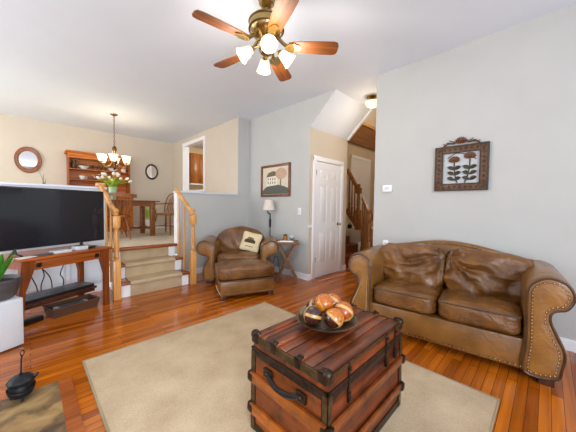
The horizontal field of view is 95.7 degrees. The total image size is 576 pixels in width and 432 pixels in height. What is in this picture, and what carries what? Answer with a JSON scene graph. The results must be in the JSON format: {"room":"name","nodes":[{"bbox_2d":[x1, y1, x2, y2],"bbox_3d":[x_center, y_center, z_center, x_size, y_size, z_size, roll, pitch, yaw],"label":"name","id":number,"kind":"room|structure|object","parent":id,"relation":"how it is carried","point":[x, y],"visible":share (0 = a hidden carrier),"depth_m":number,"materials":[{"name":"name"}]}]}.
{"room":"living room","nodes":[
{"label":"living room","id":0,"kind":"room"},
{"bbox_2d":[0,113,172,225],"bbox_3d":[-5.444,-0.558,5.764,0.100,3.050,5.674,3,3,45],"label":"wall","id":1,"kind":"structure","parent":0,"point":[50,139],"depth_m":6.11,"materials":[{"name":"beige paint"}]},
{"bbox_2d":[14,147,41,172],"bbox_3d":[-5.524,-1.194,5.543,0.030,0.550,0.423,3,3,45],"label":"wall mirror","id":2,"kind":"object","parent":1,"relation":"attached to","point":[27,159],"visible":1,"depth_m":5.54,"materials":[{"name":"brown wood"}]},
{"bbox_2d":[19,151,36,168],"bbox_3d":[-5.530,-1.195,5.549,0.008,0.374,0.288,3,3,45],"label":"mirror glass","id":3,"kind":"object","parent":2,"relation":"attached to","point":[27,159],"depth_m":5.54,"materials":[{"name":"silver metal"}]},
{"bbox_2d":[145,164,157,179],"bbox_3d":[-3.797,-1.232,7.270,0.030,0.440,0.334,3,3,45],"label":"wall mirror","id":4,"kind":"object","parent":1,"relation":"attached to","point":[151,171],"visible":1,"depth_m":7.27,"materials":[{"name":"silver metal"}]},
{"bbox_2d":[147,166,156,177],"bbox_3d":[-3.804,-1.232,7.277,0.008,0.344,0.261,3,3,45],"label":"mirror glass","id":5,"kind":"object","parent":4,"relation":"attached to","point":[151,170],"depth_m":7.27,"materials":[{"name":"silver metal"}]},
{"bbox_2d":[132,224,173,229],"bbox_3d":[-3.808,0.303,7.365,0.014,0.100,1.124,3,3,45],"label":"baseboard","id":6,"kind":"structure","parent":1,"relation":"attached to","point":[167,224],"depth_m":7.52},
{"bbox_2d":[0,118,249,295],"bbox_3d":[-2.981,-0.441,3.504,0.123,3.050,5.956,3,3,45],"label":"wall","id":7,"kind":"structure","parent":0,"point":[215,213],"depth_m":4.86,"materials":[{"name":"grey paint"}]},
{"bbox_2d":[3,242,101,292],"bbox_3d":[-3.838,0.686,2.615,0.008,0.560,3.250,3,3,45],"label":"panels","id":8,"kind":"object","parent":7,"relation":"attached to","point":[99,243],"visible":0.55,"depth_m":3.47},
{"bbox_2d":[0,182,106,188],"bbox_3d":[-3.879,-0.374,2.610,0.180,0.030,3.420,3,3,45],"label":"trim","id":9,"kind":"structure","parent":7,"relation":"on","point":[1,183],"depth_m":3.31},
{"bbox_2d":[84,284,100,293],"bbox_3d":[-3.880,1.057,2.587,0.014,0.100,3.340,3,3,45],"label":"baseboard","id":10,"kind":"structure","parent":7,"relation":"attached to","point":[98,288],"depth_m":3.73,"materials":[{"name":"white wood"}]},
{"bbox_2d":[174,193,179,243],"bbox_3d":[-1.944,0.038,4.570,0.140,0.887,0.055,3,3,45],"label":"trim","id":11,"kind":"structure","parent":7,"relation":"attached to","point":[176,197],"depth_m":4.54,"materials":[{"name":"white wood"}]},
{"bbox_2d":[187,267,202,274],"bbox_3d":[-1.359,0.998,5.110,0.014,0.100,1.413,3,3,45],"label":"baseboard","id":12,"kind":"structure","parent":7,"relation":"attached to","point":[200,269],"depth_m":4.82,"materials":[{"name":"white wood"}]},
{"bbox_2d":[173,191,237,194],"bbox_3d":[-1.522,-0.430,4.968,0.180,0.030,1.259,3,3,45],"label":"trim","id":13,"kind":"structure","parent":7,"relation":"on","point":[173,191],"depth_m":4.83,"materials":[{"name":"white wood"}]},
{"bbox_2d":[108,228,177,261],"bbox_3d":[-4.292,0.538,4.602,3.448,0.177,5.824,3,3,45],"label":"floor","id":14,"kind":"structure","parent":0,"point":[137,238],"depth_m":5.18,"materials":[{"name":"beige carpet"}]},
{"bbox_2d":[64,150,133,231],"bbox_3d":[-4.501,-0.546,6.278,0.500,1.860,1.295,3,3,45],"label":"hutch","id":15,"kind":"object","parent":14,"relation":"on","point":[87,158],"visible":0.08,"depth_m":6.30,"materials":[{"name":"brown wood"}]},
{"bbox_2d":[71,159,78,167],"bbox_3d":[-4.890,-1.186,5.965,0.138,0.200,0.110,0,2,-12],"label":"pitcher","id":16,"kind":"object","parent":15,"relation":"on","point":[73,163],"visible":0.94,"depth_m":5.93,"materials":[{"name":"grey metal"}]},
{"bbox_2d":[78,165,88,168],"bbox_3d":[-4.777,-1.127,6.092,0.220,0.075,0.220,3,3,45],"label":"serving bowl","id":17,"kind":"object","parent":15,"relation":"on","point":[79,166],"visible":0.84,"depth_m":6.04,"materials":[{"name":"white ceramic"}]},
{"bbox_2d":[69,168,128,174],"bbox_3d":[-4.563,-1.083,6.327,0.270,0.022,1.171,3,3,45],"label":"shelf","id":18,"kind":"object","parent":15,"relation":"attached to","point":[79,170],"depth_m":6.28,"materials":[{"name":"brown wood"}]},
{"bbox_2d":[70,178,127,183],"bbox_3d":[-4.566,-0.844,6.336,0.270,0.022,1.171,3,3,45],"label":"shelf","id":19,"kind":"object","parent":15,"relation":"attached to","point":[76,180],"depth_m":6.22,"materials":[{"name":"brown wood"}]},
{"bbox_2d":[107,198,122,233],"bbox_3d":[-4.072,-0.066,5.907,0.538,0.945,0.560,3,3,45],"label":"chair","id":20,"kind":"object","parent":14,"relation":"on","point":[116,198],"visible":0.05,"depth_m":5.90,"materials":[{"name":"brown wood"}]},
{"bbox_2d":[107,192,136,239],"bbox_3d":[-3.289,0.005,4.980,0.620,0.893,0.548,-1,3,-40],"label":"chair","id":21,"kind":"object","parent":14,"relation":"on","point":[113,194],"visible":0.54,"depth_m":4.91,"materials":[{"name":"brown wood"}]},
{"bbox_2d":[108,200,159,235],"bbox_3d":[-3.587,0.048,5.460,0.920,0.758,1.410,3,3,45],"label":"dining table","id":22,"kind":"object","parent":14,"relation":"on","point":[141,203],"visible":0.45,"depth_m":5.59,"materials":[{"name":"brown wood"}]},
{"bbox_2d":[96,172,131,199],"bbox_3d":[-3.501,-0.609,5.267,0.589,0.572,0.519,1,2,8],"label":"vase","id":23,"kind":"object","parent":22,"relation":"on","point":[112,184],"visible":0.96,"depth_m":5.20,"materials":[{"name":"green plant"}]},
{"bbox_2d":[145,206,157,229],"bbox_3d":[-3.649,0.014,6.925,0.348,0.715,0.387,3,3,45],"label":"potted plant","id":24,"kind":"object","parent":14,"relation":"on","point":[147,221],"visible":0.43,"depth_m":6.81,"materials":[{"name":"green plant"}]},
{"bbox_2d":[155,193,173,234],"bbox_3d":[-2.769,-0.073,6.062,0.627,0.983,0.603,1,2,11],"label":"chair","id":25,"kind":"object","parent":14,"relation":"on","point":[170,200],"visible":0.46,"depth_m":6.21,"materials":[{"name":"brown wood"}]},
{"bbox_2d":[173,118,237,223],"bbox_3d":[-1.228,-0.570,7.629,3.470,3.050,2.926,3,3,45],"label":"wall","id":26,"kind":"structure","parent":0,"point":[221,141],"depth_m":5.93,"materials":[{"name":"beige paint"}]},
{"bbox_2d":[182,136,204,191],"bbox_3d":[-2.418,-1.292,6.811,1.260,1.350,0.210,3,3,45],"label":"window","id":27,"kind":"structure","parent":26,"relation":"in","point":[199,140],"depth_m":7.14,"materials":[{"name":"white wood"}]},
{"bbox_2d":[189,153,202,184],"bbox_3d":[-2.582,-1.428,8.288,0.359,0.950,1.200,3,3,45],"label":"upper cabinet","id":28,"kind":"object","parent":26,"relation":"attached to","point":[195,160],"visible":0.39,"depth_m":7.87,"materials":[{"name":"brown wood"}]},
{"bbox_2d":[0,0,575,148],"bbox_3d":[0.239,-1.988,3.885,10.690,0.100,11.300,3,3,45],"label":"ceiling","id":29,"kind":"structure","parent":0,"point":[77,63],"depth_m":3.08,"materials":[{"name":"white paint"}]},
{"bbox_2d":[96,113,130,169],"bbox_3d":[-3.490,-1.483,5.238,0.638,1.110,0.575,1,2,1],"label":"chandelier","id":30,"kind":"object","parent":29,"relation":"hanging from","point":[102,158],"visible":1,"depth_m":5.20,"materials":[{"name":"white glass"}]},
{"bbox_2d":[192,0,338,81],"bbox_3d":[-0.217,-1.582,2.200,1.175,0.599,1.164,3,3,45],"label":"ceiling fan","id":31,"kind":"object","parent":29,"relation":"hanging from","point":[266,25],"visible":1,"depth_m":2.15,"materials":[{"name":"brown wood"}]},
{"bbox_2d":[365,94,376,108],"bbox_3d":[1.365,-1.844,4.220,0.224,0.182,0.224,3,3,45],"label":"ceiling light","id":32,"kind":"object","parent":29,"relation":"attached to","point":[371,103],"visible":0.92,"depth_m":4.16,"materials":[{"name":"white glass"}]},
{"bbox_2d":[0,264,575,431],"bbox_3d":[1.381,1.217,2.819,7.340,0.104,11.300,3,3,45],"label":"floor","id":33,"kind":"structure","parent":0,"point":[57,348],"depth_m":2.19,"materials":[{"name":"brown wood"}]},
{"bbox_2d":[0,296,23,351],"bbox_3d":[-2.564,0.928,2.166,0.378,0.425,0.400,2,2,19],"label":"subwoofer","id":34,"kind":"object","parent":33,"relation":"on","point":[11,310],"visible":0.98,"depth_m":2.21,"materials":[{"name":"white plastic"}]},
{"bbox_2d":[0,249,22,300],"bbox_3d":[-2.499,0.477,2.215,0.330,0.472,0.338,3,3,45],"label":"potted plant","id":35,"kind":"object","parent":34,"relation":"on","point":[9,283],"visible":1,"depth_m":2.22,"materials":[{"name":"green plant"}]},
{"bbox_2d":[5,350,38,402],"bbox_3d":[-1.688,1.008,1.657,0.148,0.314,0.151,3,3,45],"label":"pot","id":36,"kind":"object","parent":33,"relation":"on","point":[19,386],"visible":1,"depth_m":1.63,"materials":[{"name":"black metal"}]},
{"bbox_2d":[23,315,43,326],"bbox_3d":[-2.693,1.093,2.707,0.080,0.050,0.220,2,2,19],"label":"power strip","id":37,"kind":"object","parent":33,"relation":"on","point":[37,318],"visible":0.56,"depth_m":2.72,"materials":[{"name":"black plastic"}]},
{"bbox_2d":[0,244,111,324],"bbox_3d":[-2.612,0.751,2.927,0.550,0.720,0.927,2,2,19],"label":"console table","id":38,"kind":"object","parent":33,"relation":"on","point":[25,267],"visible":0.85,"depth_m":2.83,"materials":[{"name":"brown wood"}]},
{"bbox_2d":[13,256,36,258],"bbox_3d":[-2.547,0.404,2.528,0.090,0.006,0.140,1,2,8],"label":"envelope","id":39,"kind":"object","parent":38,"relation":"on","point":[25,257],"visible":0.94,"depth_m":2.52,"materials":[{"name":"white paper"}]},
{"bbox_2d":[34,252,53,256],"bbox_3d":[-2.497,0.393,2.669,0.045,0.018,0.160,1,2,13],"label":"remote control","id":40,"kind":"object","parent":38,"relation":"on","point":[49,253],"visible":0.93,"depth_m":2.67,"materials":[{"name":"grey plastic"}]},
{"bbox_2d":[42,269,52,287],"bbox_3d":[-2.919,0.787,3.038,0.011,0.391,0.297,2,2,19],"label":"cable","id":41,"kind":"object","parent":38,"relation":"attached to","point":[42,269],"visible":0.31,"depth_m":3.15,"materials":[{"name":"black plastic"}]},
{"bbox_2d":[0,186,103,256],"bbox_3d":[-2.593,0.046,2.901,0.194,0.698,1.096,2,2,19],"label":"television","id":42,"kind":"object","parent":38,"relation":"on","point":[30,217],"visible":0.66,"depth_m":2.83,"materials":[{"name":"black plastic"}]},
{"bbox_2d":[25,281,93,305],"bbox_3d":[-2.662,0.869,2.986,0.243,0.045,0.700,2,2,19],"label":"shelf","id":43,"kind":"object","parent":38,"relation":"on","point":[38,296],"visible":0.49,"depth_m":2.93,"materials":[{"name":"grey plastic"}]},
{"bbox_2d":[46,286,64,292],"bbox_3d":[-2.616,0.833,2.937,0.070,0.032,0.150,2,2,19],"label":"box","id":44,"kind":"object","parent":43,"relation":"on","point":[61,288],"visible":1,"depth_m":2.91,"materials":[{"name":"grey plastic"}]},
{"bbox_2d":[71,245,87,250],"bbox_3d":[-2.411,0.366,3.019,0.090,0.048,0.130,2,2,19],"label":"box","id":45,"kind":"object","parent":38,"relation":"on","point":[78,247],"visible":0.93,"depth_m":2.98,"materials":[{"name":"grey plastic"}]},
{"bbox_2d":[42,294,99,318],"bbox_3d":[-2.527,1.053,3.059,0.258,0.110,0.498,2,2,28],"label":"wicker basket","id":46,"kind":"object","parent":33,"relation":"on","point":[92,301],"visible":0.98,"depth_m":3.01,"materials":[{"name":"brown wicker"}]},
{"bbox_3d":[-2.527,1.062,3.054,0.145,0.066,0.310,2,2,28],"label":"magazine","id":47,"kind":"object","parent":46,"relation":"in","visible":0},
{"bbox_2d":[57,300,84,307],"bbox_3d":[-2.531,1.025,3.050,0.085,0.008,0.240,2,2,25],"label":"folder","id":48,"kind":"object","parent":47,"relation":"on","point":[78,301],"visible":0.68,"depth_m":3.04,"materials":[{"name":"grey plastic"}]},
{"bbox_2d":[58,376,84,431],"bbox_3d":[-1.074,1.188,1.342,1.470,0.006,0.070,3,3,45],"label":"trim","id":49,"kind":"structure","parent":33,"relation":"on","point":[73,419],"depth_m":1.60,"materials":[{"name":"brown wood"}]},
{"bbox_2d":[95,183,120,300],"bbox_3d":[-2.454,0.315,3.553,0.627,1.550,0.115,2,3,38],"label":"stair railing","id":50,"kind":"object","parent":33,"relation":"on","point":[115,221],"visible":0.93,"depth_m":3.40,"materials":[{"name":"brown wood"}]},
{"bbox_2d":[109,243,189,297],"bbox_3d":[-2.115,0.784,4.003,0.672,0.589,1.005,3,3,45],"label":"carpeted steps","id":51,"kind":"structure","parent":33,"relation":"on","point":[145,268],"depth_m":3.96,"materials":[{"name":"beige carpet"}]},
{"bbox_2d":[175,188,196,284],"bbox_3d":[-1.710,0.302,4.292,0.631,1.540,0.098,3,3,41],"label":"stair railing","id":52,"kind":"object","parent":33,"relation":"on","point":[192,218],"visible":1,"depth_m":4.13,"materials":[{"name":"brown wood"}]},
{"bbox_2d":[196,226,278,283],"bbox_3d":[-0.832,0.636,4.514,1.310,0.880,0.723,1,2,-5],"label":"armchair","id":53,"kind":"object","parent":33,"relation":"on","point":[223,247],"visible":0.68,"depth_m":4.21,"materials":[{"name":"brown leather"}]},
{"bbox_2d":[216,250,259,262],"bbox_3d":[-0.826,0.695,4.442,0.729,0.223,0.567,1,2,-5],"label":"seat cushion","id":54,"kind":"object","parent":53,"relation":"on","point":[221,255],"depth_m":4.21,"materials":[{"name":"brown leather"}]},
{"bbox_2d":[217,227,263,251],"bbox_3d":[-0.841,0.437,4.629,0.846,0.480,0.230,1,2,-5],"label":"cushion","id":55,"kind":"object","parent":53,"relation":"on","point":[228,239],"depth_m":4.54,"materials":[{"name":"brown leather"}]},
{"bbox_2d":[239,231,261,251],"bbox_3d":[-0.636,0.445,4.483,0.374,0.360,0.181,1,2,7],"label":"throw pillow","id":56,"kind":"object","parent":53,"relation":"on","point":[250,241],"visible":0.98,"depth_m":4.43,"materials":[{"name":"beige fabric"}]},
{"bbox_2d":[244,237,254,246],"bbox_3d":[-0.647,0.442,4.422,0.193,0.175,0.057,1,2,7],"label":"print","id":57,"kind":"object","parent":56,"relation":"attached to","point":[248,241],"depth_m":4.42},
{"bbox_2d":[215,259,274,300],"bbox_3d":[-0.629,0.872,3.747,0.811,0.471,0.502,0,2,-23],"label":"ottoman","id":58,"kind":"object","parent":33,"relation":"on","point":[242,276],"visible":1,"depth_m":3.54,"materials":[{"name":"brown leather"}]},
{"bbox_2d":[215,259,274,280],"bbox_3d":[-0.627,0.749,3.742,0.811,0.225,0.501,0,2,-23],"label":"cushion","id":59,"kind":"object","parent":58,"relation":"on","point":[242,269],"depth_m":3.55,"materials":[{"name":"brown leather"}]},
{"bbox_2d":[263,200,274,235],"bbox_3d":[-0.368,0.382,4.941,0.236,1.370,0.238,3,3,45],"label":"floor lamp","id":60,"kind":"object","parent":33,"relation":"on","point":[268,204],"visible":0.63,"depth_m":4.85,"materials":[{"name":"white fabric"}]},
{"bbox_2d":[275,240,298,281],"bbox_3d":[-0.021,0.755,4.422,0.400,0.664,0.294,1,2,0],"label":"side table","id":61,"kind":"object","parent":33,"relation":"on","point":[296,242],"visible":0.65,"depth_m":4.31,"materials":[{"name":"brown wood"}]},
{"bbox_2d":[82,302,499,431],"bbox_3d":[-0.120,1.176,1.880,2.380,0.013,1.874,3,3,45],"label":"area rug","id":62,"kind":"object","parent":33,"relation":"on","point":[193,378],"visible":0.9,"depth_m":1.77,"materials":[{"name":"beige carpet"}]},
{"bbox_2d":[247,303,405,431],"bbox_3d":[0.246,0.908,1.534,0.562,0.558,0.841,3,3,45],"label":"trunk","id":63,"kind":"object","parent":62,"relation":"on","point":[302,379],"visible":0.87,"depth_m":1.32,"materials":[{"name":"wood"}]},
{"bbox_2d":[296,311,358,332],"bbox_3d":[0.227,0.616,1.534,0.362,0.043,0.362,3,3,45],"label":"bowl","id":64,"kind":"object","parent":63,"relation":"on","point":[321,327],"visible":0.41,"depth_m":1.47,"materials":[{"name":"black ceramic"}]},
{"bbox_2d":[300,306,306,316],"bbox_3d":[0.100,0.567,1.544,0.064,0.064,0.064,3,3,45],"label":"ball","id":65,"kind":"object","parent":64,"relation":"in","point":[303,308],"visible":0.53,"depth_m":1.53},
{"bbox_2d":[306,299,314,306],"bbox_3d":[0.162,0.566,1.604,0.101,0.102,0.102,0,2,-18],"label":"ball","id":66,"kind":"object","parent":64,"relation":"in","point":[311,302],"visible":0.12,"depth_m":1.58,"materials":[{"name":"brown wood"}]},
{"bbox_2d":[303,305,321,325],"bbox_3d":[0.140,0.564,1.480,0.108,0.108,0.108,0,2,-21],"label":"ball","id":67,"kind":"object","parent":64,"relation":"in","point":[312,315],"visible":1,"depth_m":1.44,"materials":[{"name":"brown wood"}]},
{"bbox_2d":[314,293,332,312],"bbox_3d":[0.213,0.517,1.545,0.112,0.112,0.112,0,2,-21],"label":"ball","id":68,"kind":"object","parent":64,"relation":"in","point":[323,301],"visible":0.81,"depth_m":1.50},
{"bbox_2d":[324,308,343,328],"bbox_3d":[0.256,0.570,1.452,0.110,0.110,0.110,0,2,-20],"label":"ball","id":69,"kind":"object","parent":64,"relation":"in","point":[333,317],"visible":1,"depth_m":1.41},
{"bbox_2d":[329,294,341,307],"bbox_3d":[0.280,0.541,1.619,0.112,0.112,0.112,0,2,-23],"label":"ball","id":70,"kind":"object","parent":64,"relation":"in","point":[335,297],"visible":0.34,"depth_m":1.58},
{"bbox_2d":[334,301,353,321],"bbox_3d":[0.326,0.562,1.532,0.116,0.116,0.116,2,2,28],"label":"ball","id":71,"kind":"object","parent":64,"relation":"in","point":[344,307],"visible":0.7,"depth_m":1.49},
{"bbox_2d":[345,236,357,263],"bbox_3d":[1.192,0.703,6.155,0.805,0.680,1.360,3,3,45],"label":"steps","id":72,"kind":"structure","parent":33,"relation":"on","point":[350,248],"depth_m":6.27,"materials":[{"name":"brown wood"}]},
{"bbox_2d":[360,197,372,250],"bbox_3d":[1.682,0.323,5.680,0.137,1.489,0.605,1,2,-5],"label":"stair railing","id":73,"kind":"object","parent":33,"relation":"on","point":[367,217],"visible":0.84,"depth_m":5.68,"materials":[{"name":"brown wood"}]},
{"bbox_2d":[348,240,575,387],"bbox_3d":[1.523,0.728,2.567,1.662,0.905,0.804,2,3,38],"label":"loveseat","id":74,"kind":"object","parent":33,"relation":"on","point":[484,302],"visible":0.96,"depth_m":2.26,"materials":[{"name":"brown leather"}]},
{"bbox_2d":[374,279,443,313],"bbox_3d":[1.241,0.775,2.676,0.577,0.205,0.608,2,3,38],"label":"seat cushion","id":75,"kind":"object","parent":74,"relation":"on","point":[411,296],"depth_m":2.48,"materials":[{"name":"brown leather"}]},
{"bbox_2d":[380,242,445,286],"bbox_3d":[1.320,0.532,2.844,0.702,0.485,0.308,2,3,38],"label":"cushion","id":76,"kind":"object","parent":74,"relation":"on","point":[424,264],"depth_m":2.71,"materials":[{"name":"brown leather"}]},
{"bbox_2d":[438,287,521,334],"bbox_3d":[1.688,0.795,2.317,0.580,0.205,0.609,2,3,38],"label":"seat cushion","id":77,"kind":"object","parent":74,"relation":"on","point":[488,312],"depth_m":2.13,"materials":[{"name":"brown leather"}]},
{"bbox_2d":[442,248,533,303],"bbox_3d":[1.844,0.553,2.420,0.700,0.473,0.308,2,3,38],"label":"cushion","id":78,"kind":"object","parent":74,"relation":"on","point":[499,275],"depth_m":2.34,"materials":[{"name":"brown leather"}]},
{"bbox_2d":[249,89,335,273],"bbox_3d":[-0.071,-0.453,4.878,2.298,3.050,0.100,3,3,45],"label":"wall","id":79,"kind":"structure","parent":0,"point":[280,136],"depth_m":4.75,"materials":[{"name":"grey paint"}]},
{"bbox_2d":[261,162,290,196],"bbox_3d":[-0.248,-0.673,4.958,0.820,0.610,0.030,3,3,45],"label":"framed print","id":80,"kind":"object","parent":79,"relation":"attached to","point":[276,178],"visible":1,"depth_m":4.93,"materials":[{"name":"beige paper"}]},
{"bbox_2d":[274,266,307,279],"bbox_3d":[-0.264,1.016,5.025,1.684,0.100,0.014,3,3,45],"label":"baseboard","id":81,"kind":"structure","parent":79,"relation":"attached to","point":[276,269],"depth_m":4.69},
{"bbox_2d":[308,127,347,273],"bbox_3d":[0.723,-0.215,4.828,0.102,2.600,1.142,3,3,45],"label":"wall","id":82,"kind":"structure","parent":0,"point":[322,144],"depth_m":4.68,"materials":[{"name":"beige paint"}]},
{"bbox_2d":[311,155,343,279],"bbox_3d":[0.750,0.025,4.766,0.104,2.125,0.920,3,3,45],"label":"door","id":83,"kind":"structure","parent":82,"relation":"in","point":[328,174],"depth_m":4.75,"materials":[{"name":"white wood"}]},
{"bbox_2d":[347,109,372,140],"bbox_3d":[1.360,-1.721,4.957,0.513,0.483,0.050,3,3,45],"label":"trim","id":84,"kind":"structure","parent":82,"relation":"attached to","point":[371,110],"depth_m":4.93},
{"bbox_2d":[310,90,370,138],"bbox_3d":[0.919,-1.722,4.598,0.596,0.465,1.141,3,3,45],"label":"ceiling","id":85,"kind":"structure","parent":0,"point":[340,116],"depth_m":4.50,"materials":[{"name":"white paint"}]},
{"bbox_2d":[346,226,372,246],"bbox_3d":[2.524,0.665,7.660,0.600,0.680,2.620,3,3,45],"label":"wall","id":86,"kind":"structure","parent":0,"point":[355,235],"depth_m":6.68,"materials":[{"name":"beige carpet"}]},
{"bbox_2d":[346,168,361,229],"bbox_3d":[1.683,-0.459,6.798,0.144,1.607,0.571,0,2,-30],"label":"stair railing","id":87,"kind":"object","parent":86,"relation":"on","point":[354,216],"visible":0.98,"depth_m":6.73,"materials":[{"name":"brown wood"}]},
{"bbox_2d":[346,109,375,227],"bbox_3d":[1.854,-1.595,7.371,0.100,5.200,4.100,3,3,45],"label":"wall","id":88,"kind":"structure","parent":0,"point":[352,149],"depth_m":7.81,"materials":[{"name":"beige paint"}]},
{"bbox_2d":[350,155,370,226],"bbox_3d":[2.111,-0.690,7.603,0.041,2.021,1.100,3,3,45],"label":"door","id":89,"kind":"structure","parent":88,"relation":"in","point":[360,167],"depth_m":7.62,"materials":[{"name":"beige paint"}]},
{"bbox_2d":[348,125,375,150],"bbox_3d":[2.196,-2.318,7.578,0.040,0.600,2.900,3,3,45],"label":"ceiling","id":90,"kind":"structure","parent":88,"relation":"attached to","point":[364,136],"depth_m":7.60,"materials":[{"name":"brown wood"}]},
{"bbox_2d":[362,122,375,130],"bbox_3d":[2.208,-2.658,7.558,0.060,0.080,2.900,3,3,45],"label":"rail","id":91,"kind":"object","parent":88,"relation":"attached to","point":[364,123],"visible":0.29,"depth_m":7.72,"materials":[{"name":"brown wood"}]},
{"bbox_2d":[373,4,575,340],"bbox_3d":[2.768,-0.313,2.133,4.320,3.050,0.120,3,3,45],"label":"wall","id":92,"kind":"structure","parent":0,"point":[513,89],"depth_m":2.67,"materials":[{"name":"grey paint"}]},
{"bbox_2d":[382,185,391,191],"bbox_3d":[1.322,-0.367,3.473,0.130,0.090,0.027,3,3,45],"label":"thermostat","id":93,"kind":"object","parent":92,"relation":"attached to","point":[385,188],"visible":1,"depth_m":3.46,"materials":[{"name":"grey plastic"}]},
{"bbox_2d":[434,136,489,190],"bbox_3d":[1.899,-0.577,2.871,0.506,0.593,0.052,3,3,45],"label":"relief plaque","id":94,"kind":"object","parent":92,"relation":"attached to","point":[464,167],"visible":1,"depth_m":2.86,"materials":[{"name":"brown wood"}]},
{"bbox_2d":[449,151,475,162],"bbox_3d":[1.910,-0.647,2.861,0.261,0.103,0.034,3,3,45],"label":"flower","id":95,"kind":"object","parent":94,"relation":"on","point":[454,156],"depth_m":2.87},
{"bbox_2d":[560,337,575,352],"bbox_3d":[2.700,1.162,2.140,4.320,0.100,0.014,3,3,45],"label":"baseboard","id":96,"kind":"structure","parent":92,"relation":"attached to","point":[570,345],"depth_m":2.32,"materials":[{"name":"white wood"}]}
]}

